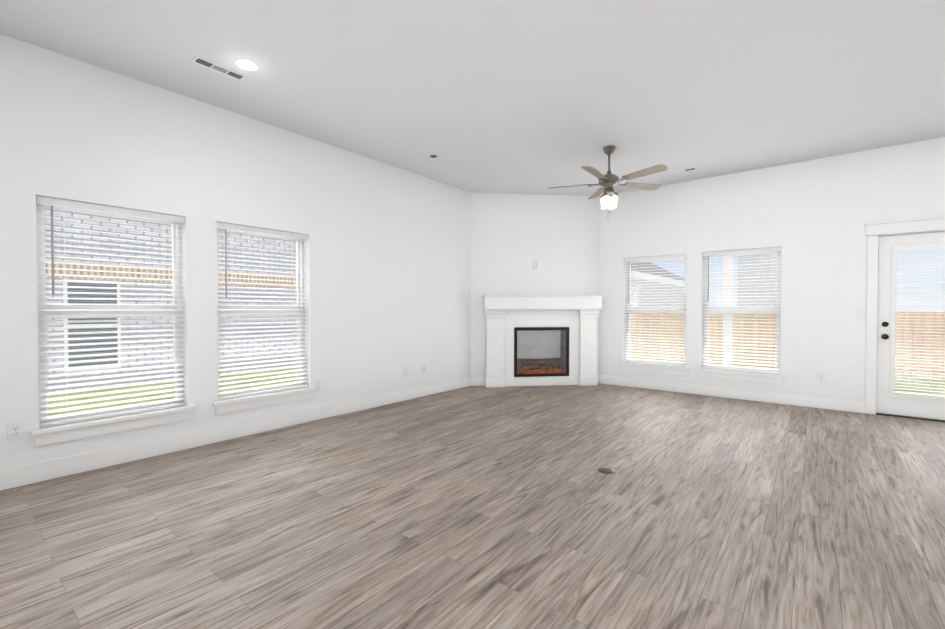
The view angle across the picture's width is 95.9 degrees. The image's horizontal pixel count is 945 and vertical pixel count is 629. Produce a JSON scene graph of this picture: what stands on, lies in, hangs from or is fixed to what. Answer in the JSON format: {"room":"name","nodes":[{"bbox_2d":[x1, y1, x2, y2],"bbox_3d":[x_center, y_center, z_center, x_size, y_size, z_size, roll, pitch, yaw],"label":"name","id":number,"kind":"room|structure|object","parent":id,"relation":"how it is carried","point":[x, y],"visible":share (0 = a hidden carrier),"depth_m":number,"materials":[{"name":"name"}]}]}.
{"room":"living room","nodes":[
{"label":"living room","id":0,"kind":"room"},
{"bbox_2d":[0,34,470,468],"bbox_3d":[-2.310,-0.369,4.058,0.200,3.050,10.418,1,1,39],"label":"wall","id":1,"kind":"structure","parent":0,"point":[388,272],"depth_m":3.87,"materials":[{"name":"paint"}]},
{"bbox_2d":[8,421,22,440],"bbox_3d":[-3.117,0.788,2.906,0.009,0.118,0.072,1,1,39],"label":"electrical outlet","id":2,"kind":"object","parent":1,"relation":"attached to","point":[15,430],"visible":1,"depth_m":2.90,"materials":[{"name":"plastic"}]},
{"bbox_2d":[30,196,194,446],"bbox_3d":[-2.816,0.031,3.385,0.215,1.759,1.000,1,1,39],"label":"window","id":3,"kind":"structure","parent":1,"relation":"in","point":[68,426],"depth_m":3.31,"materials":[{"name":"plastic"}]},
{"bbox_2d":[213,222,315,414],"bbox_3d":[-2.092,0.018,4.282,0.215,1.759,1.000,1,1,39],"label":"window","id":4,"kind":"structure","parent":1,"relation":"in","point":[234,400],"depth_m":4.25,"materials":[{"name":"plastic"}]},
{"bbox_2d":[315,380,320,390],"bbox_3d":[-1.695,0.769,4.672,0.009,0.118,0.072,1,1,39],"label":"electrical outlet","id":5,"kind":"object","parent":1,"relation":"attached to","point":[318,385],"visible":1,"depth_m":4.67,"materials":[{"name":"plastic"}]},
{"bbox_2d":[404,367,407,376],"bbox_3d":[-0.887,0.755,5.675,0.009,0.118,0.072,1,1,39],"label":"electrical outlet","id":6,"kind":"object","parent":1,"relation":"attached to","point":[406,371],"visible":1,"depth_m":5.68,"materials":[{"name":"plastic"}]},
{"bbox_2d":[422,365,425,373],"bbox_3d":[-0.673,0.752,5.940,0.009,0.118,0.072,1,1,39],"label":"electrical outlet","id":7,"kind":"object","parent":1,"relation":"attached to","point":[423,369],"visible":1,"depth_m":5.93,"materials":[{"name":"plastic"}]},
{"bbox_2d":[0,375,864,490],"bbox_3d":[0.727,1.121,1.633,7.600,0.140,10.018,1,1,39],"label":"baseboard","id":8,"kind":"structure","parent":1,"relation":"attached to","point":[22,475],"depth_m":4.38,"materials":[{"name":"paint"}]},
{"bbox_2d":[0,383,944,628],"bbox_3d":[0.727,1.251,1.635,8.000,0.120,10.418,1,1,39],"label":"floor","id":9,"kind":"structure","parent":0,"point":[484,507],"depth_m":2.41,"materials":[{"name":"brown wood"}]},
{"bbox_2d":[482,295,602,387],"bbox_3d":[1.089,0.401,6.807,1.880,1.428,0.465,0,1,-6],"label":"fireplace mantel","id":10,"kind":"object","parent":9,"relation":"on","point":[539,340],"visible":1,"depth_m":6.74,"materials":[{"name":"paint"}]},
{"bbox_2d":[598,467,615,473],"bbox_3d":[1.008,1.165,3.203,0.132,0.007,0.132,1,1,39],"label":"electrical outlet box","id":11,"kind":"object","parent":9,"relation":"on","point":[604,470],"visible":1,"depth_m":3.19,"materials":[{"name":"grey metal"}]},
{"bbox_2d":[0,0,944,195],"bbox_3d":[0.727,-1.918,1.588,8.000,0.120,10.418,1,1,39],"label":"ceiling","id":12,"kind":"structure","parent":0,"point":[514,96],"depth_m":3.32,"materials":[{"name":"paint"}]},
{"bbox_2d":[192,56,246,80],"bbox_3d":[-1.927,-1.879,3.253,0.100,0.006,0.350,1,1,39],"label":"ceiling vent","id":13,"kind":"object","parent":12,"relation":"in","point":[217,67],"visible":1,"depth_m":3.24,"materials":[{"name":"metal"}]},
{"bbox_2d":[234,58,258,70],"bbox_3d":[-1.693,-1.879,3.196,0.170,0.006,0.170,1,1,39],"label":"recessed light","id":14,"kind":"object","parent":12,"relation":"in","point":[245,64],"visible":1,"depth_m":3.19,"materials":[{"name":"paint"}]},
{"bbox_2d":[548,146,667,212],"bbox_3d":[1.530,-1.499,4.813,1.320,0.811,1.277,1,1,39],"label":"ceiling fan","id":15,"kind":"object","parent":12,"relation":"hanging from","point":[609,181],"visible":1,"depth_m":4.79,"materials":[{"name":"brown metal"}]},
{"bbox_2d":[471,192,599,376],"bbox_3d":[1.018,-0.411,6.891,2.321,3.050,0.100,0,1,-6],"label":"wall","id":16,"kind":"structure","parent":0,"point":[555,237],"depth_m":6.82,"materials":[{"name":"paint"}]},
{"bbox_2d":[533,261,536,268],"bbox_3d":[1.004,-0.805,6.829,0.072,0.118,0.007,0,1,-6],"label":"outlet plate","id":17,"kind":"object","parent":16,"relation":"attached to","point":[534,264],"visible":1,"depth_m":6.83,"materials":[{"name":"plastic"}]},
{"bbox_2d":[599,137,944,400],"bbox_3d":[3.932,-0.392,5.590,8.000,3.050,0.200,1,1,39],"label":"wall","id":18,"kind":"structure","parent":0,"point":[810,217],"depth_m":5.35,"materials":[{"name":"paint"}]},
{"bbox_2d":[619,254,688,375],"bbox_3d":[2.774,-0.015,6.486,1.000,1.759,0.215,1,1,39],"label":"window","id":19,"kind":"structure","parent":18,"relation":"in","point":[657,366],"depth_m":6.47,"materials":[{"name":"plastic"}]},
{"bbox_2d":[697,247,784,383],"bbox_3d":[3.635,-0.004,5.793,1.000,1.759,0.215,1,1,39],"label":"window","id":20,"kind":"structure","parent":18,"relation":"in","point":[750,373],"depth_m":5.76,"materials":[{"name":"plastic"}]},
{"bbox_2d":[817,373,824,382],"bbox_3d":[4.262,0.767,5.206,0.072,0.118,0.009,1,1,39],"label":"electrical outlet","id":21,"kind":"object","parent":18,"relation":"attached to","point":[821,377],"visible":1,"depth_m":5.20,"materials":[{"name":"plastic"}]},
{"bbox_2d":[856,310,864,319],"bbox_3d":[4.530,-0.008,4.975,0.072,0.118,0.015,1,1,39],"label":"switch plate","id":22,"kind":"object","parent":18,"relation":"attached to","point":[860,314],"visible":1,"depth_m":4.97,"materials":[{"name":"plastic"}]},
{"bbox_2d":[864,216,944,421],"bbox_3d":[5.057,0.043,4.667,1.165,2.208,0.236,1,1,39],"label":"door frame","id":23,"kind":"structure","parent":18,"relation":"attached to","point":[875,231],"depth_m":4.89,"materials":[{"name":"paint"}]},
{"bbox_2d":[876,232,944,419],"bbox_3d":[5.019,0.116,4.621,0.907,2.029,0.116,1,1,39],"label":"patio door","id":24,"kind":"structure","parent":18,"relation":"in","point":[888,401],"depth_m":4.79,"materials":[{"name":"paint"}]},
{"label":"outside","id":25,"kind":"structure","parent":0,"visible":0},
{"bbox_2d":[48,357,944,415],"bbox_3d":[8.052,1.307,12.803,85.000,0.300,90.000,1,1,39],"label":"ground","id":26,"kind":"structure","parent":25,"point":[150,395],"depth_m":7.12,"materials":[{"name":"green plant"}]},
{"bbox_2d":[45,208,297,391],"bbox_3d":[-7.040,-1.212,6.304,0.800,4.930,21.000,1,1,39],"label":"neighbouring house","id":27,"kind":"structure","parent":26,"relation":"on","point":[116,236],"depth_m":7.71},
{"bbox_2d":[631,261,684,305],"bbox_3d":[4.929,-2.031,24.581,12.200,6.030,10.400,1,1,39],"label":"house","id":28,"kind":"structure","parent":26,"relation":"on","point":[642,264],"depth_m":20.24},
{"bbox_2d":[722,257,732,364],"bbox_3d":[4.659,-0.334,7.769,0.200,3.130,0.200,1,1,39],"label":"patio post","id":29,"kind":"object","parent":26,"relation":"on","point":[729,270],"depth_m":7.72,"materials":[{"name":"white wood"}]},
{"bbox_2d":[737,253,776,305],"bbox_3d":[17.064,-2.746,22.179,5.500,7.530,8.900,1,1,39],"label":"house","id":30,"kind":"structure","parent":26,"relation":"on","point":[769,257],"depth_m":20.04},
{"bbox_2d":[630,312,944,378],"bbox_3d":[11.664,0.612,5.998,28.950,1.290,0.130,1,1,39],"label":"fence","id":31,"kind":"object","parent":26,"relation":"on","point":[935,319],"depth_m":9.99,"materials":[{"name":"brown wood"}]}
]}

